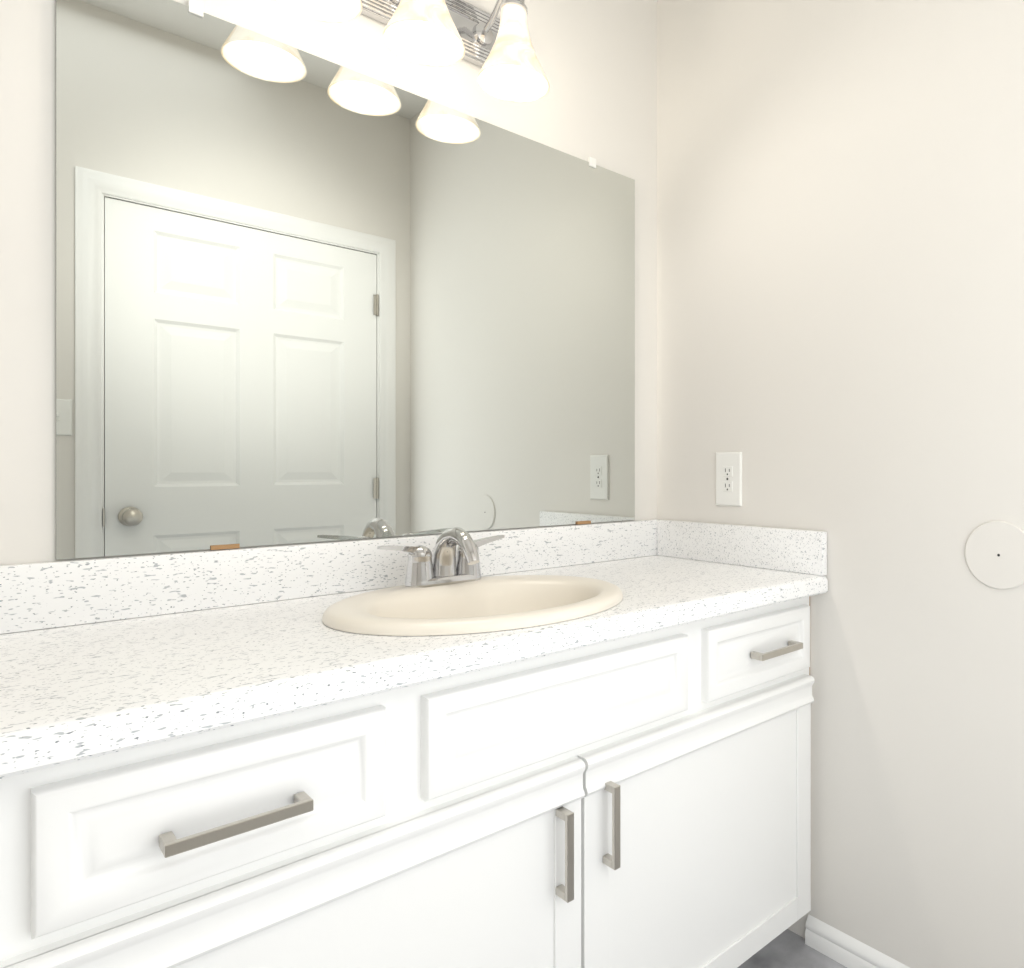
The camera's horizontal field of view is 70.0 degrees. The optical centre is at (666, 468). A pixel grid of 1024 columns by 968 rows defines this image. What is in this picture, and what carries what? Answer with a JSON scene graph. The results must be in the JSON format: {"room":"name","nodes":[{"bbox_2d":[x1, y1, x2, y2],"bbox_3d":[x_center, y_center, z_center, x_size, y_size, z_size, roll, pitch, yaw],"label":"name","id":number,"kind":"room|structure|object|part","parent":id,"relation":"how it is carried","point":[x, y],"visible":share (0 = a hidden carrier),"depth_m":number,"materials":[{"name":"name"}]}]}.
{"room":"bathroom","nodes":[
{"label":"bathroom","id":0,"kind":"room"},
{"bbox_2d":[0,0,656,564],"bbox_3d":[-0.929,-0.218,1.188,2.650,2.643,0.100,0,0,-45],"label":"wall","id":1,"kind":"structure","parent":0,"point":[598,64],"depth_m":1.39,"materials":[{"name":"white paint"}]},
{"bbox_2d":[0,519,655,630],"bbox_3d":[-0.660,0.194,1.368,1.807,0.100,0.021,0,0,-45],"label":"backsplash","id":2,"kind":"structure","parent":1,"relation":"attached to","point":[57,593],"depth_m":1.24,"materials":[{"name":"white stone"}]},
{"bbox_2d":[56,0,634,559],"bbox_3d":[-0.515,-0.332,1.521,1.208,0.950,0.010,0,0,-45],"label":"mirror","id":3,"kind":"object","parent":1,"relation":"attached to","point":[302,296],"visible":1,"depth_m":1.35,"materials":[{"name":"clear glass"}]},
{"bbox_2d":[276,0,549,102],"bbox_3d":[-0.492,-0.930,1.393,0.620,0.224,0.224,0,0,-45],"label":"sconce","id":4,"kind":"object","parent":1,"relation":"attached to","point":[443,33],"visible":1,"depth_m":1.45,"materials":[{"name":"white glass"}]},
{"bbox_3d":[-0.608,-0.897,1.226,0.151,0.158,0.151,0,0,-45],"label":"lamp shade","id":5,"kind":"part","parent":4,"relation":"part of","materials":[{"name":"white glass"}]},
{"bbox_3d":[-0.501,-0.998,1.402,0.058,0.088,0.157,0,0,-45],"label":"arm","id":6,"kind":"part","parent":4,"relation":"part of"},
{"bbox_3d":[-0.466,-0.897,1.367,0.151,0.158,0.151,0,0,-45],"label":"lamp shade","id":7,"kind":"part","parent":4,"relation":"part of","materials":[{"name":"white glass"}]},
{"bbox_3d":[-0.359,-0.998,1.544,0.058,0.088,0.157,0,0,-45],"label":"arm","id":8,"kind":"part","parent":4,"relation":"part of"},
{"bbox_3d":[-0.324,-0.897,1.508,0.151,0.158,0.151,0,0,-45],"label":"lamp shade","id":9,"kind":"part","parent":4,"relation":"part of","materials":[{"name":"white glass"}]},
{"bbox_2d":[737,929,846,967],"bbox_3d":[-0.337,1.129,0.593,2.650,0.050,1.778,0,0,-45],"label":"floor","id":10,"kind":"structure","parent":0,"point":[787,948],"depth_m":1.60,"materials":[{"name":"grey tile"}]},
{"bbox_2d":[0,587,827,967],"bbox_3d":[-0.463,0.694,1.180,1.800,0.820,0.561,0,0,-45],"label":"bathroom vanity","id":11,"kind":"object","parent":10,"relation":"on","point":[562,747],"depth_m":1.01,"materials":[{"name":"white wood"}]},
{"bbox_3d":[-0.494,0.385,0.811,0.347,0.142,0.019,0,0,-45],"label":"drawer","id":12,"kind":"part","parent":11,"relation":"part of","materials":[{"name":"white wood"}]},
{"bbox_3d":[-0.477,0.396,0.793,0.145,0.013,0.032,0,0,-45],"label":"handle","id":13,"kind":"part","parent":11,"relation":"part of","materials":[{"name":"silver metal"}]},
{"bbox_3d":[-0.393,0.743,0.906,0.712,0.538,0.029,0,0,-45],"label":"door","id":14,"kind":"part","parent":11,"relation":"part of","materials":[{"name":"white wood"}]},
{"bbox_2d":[0,555,827,762],"bbox_3d":[-0.469,0.264,1.176,1.807,0.040,0.559,0,0,-45],"label":"countertop","id":15,"kind":"structure","parent":11,"relation":"on","point":[77,684],"depth_m":0.93,"materials":[{"name":"white stone"}]},
{"bbox_2d":[368,527,511,586],"bbox_3d":[-0.406,0.170,1.372,0.284,0.113,0.154,0,0,-45],"label":"faucet","id":16,"kind":"object","parent":15,"relation":"on","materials":[{"name":"silver metal"}]},
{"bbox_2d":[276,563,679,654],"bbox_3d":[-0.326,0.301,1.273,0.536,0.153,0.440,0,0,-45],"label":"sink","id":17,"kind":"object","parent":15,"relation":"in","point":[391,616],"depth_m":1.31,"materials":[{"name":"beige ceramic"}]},
{"bbox_3d":[-0.148,0.385,1.157,0.521,0.142,0.019,0,0,-45],"label":"drawer","id":18,"kind":"part","parent":11,"relation":"part of","materials":[{"name":"white wood"}]},
{"bbox_3d":[-0.159,0.604,1.110,0.013,0.136,0.032,0,0,-45],"label":"handle","id":19,"kind":"part","parent":11,"relation":"part of","materials":[{"name":"silver metal"}]},
{"bbox_3d":[-0.091,0.592,1.178,0.013,0.136,0.032,0,0,-45],"label":"handle","id":20,"kind":"part","parent":11,"relation":"part of","materials":[{"name":"silver metal"}]},
{"bbox_3d":[0.096,0.743,1.393,0.656,0.538,0.029,0,0,-45],"label":"door","id":21,"kind":"part","parent":11,"relation":"part of","materials":[{"name":"white wood"}]},
{"bbox_3d":[0.200,0.385,1.504,0.352,0.142,0.019,0,0,-45],"label":"drawer","id":22,"kind":"part","parent":11,"relation":"part of","materials":[{"name":"white wood"}]},
{"bbox_3d":[0.236,0.386,1.504,0.145,0.013,0.032,0,0,-45],"label":"handle","id":23,"kind":"part","parent":11,"relation":"part of","materials":[{"name":"silver metal"}]},
{"bbox_2d":[657,0,1023,967],"bbox_3d":[0.601,-0.218,1.458,0.100,2.643,1.678,0,0,-45],"label":"wall","id":24,"kind":"structure","parent":0,"point":[841,272],"depth_m":1.53,"materials":[{"name":"white paint"}]},
{"bbox_2d":[716,452,741,505],"bbox_3d":[0.160,0.027,1.824,0.008,0.138,0.086,0,0,-45],"label":"duplex electrical outlet","id":25,"kind":"object","parent":24,"relation":"attached to","point":[728,478],"visible":1,"depth_m":1.82,"materials":[{"name":"white plastic"}]},
{"bbox_2d":[656,519,826,574],"bbox_3d":[0.171,0.194,1.801,0.020,0.100,0.539,0,0,-45],"label":"backsplash","id":26,"kind":"structure","parent":24,"relation":"attached to","point":[783,549],"depth_m":1.76,"materials":[{"name":"white stone"}]},
{"bbox_2d":[805,915,909,967],"bbox_3d":[0.705,1.073,1.272,0.015,0.062,1.068,0,0,-45],"label":"baseboard","id":27,"kind":"structure","parent":24,"relation":"attached to","point":[838,946],"depth_m":1.58,"materials":[{"name":"white wood"}]},
{"bbox_2d":[965,521,1023,589],"bbox_3d":[0.634,0.165,1.349,0.006,0.131,0.131,0,0,-45],"label":"round cover plate","id":28,"kind":"object","parent":24,"relation":"attached to","point":[994,554],"visible":1,"depth_m":1.35,"materials":[{"name":"white paint"}]}
]}

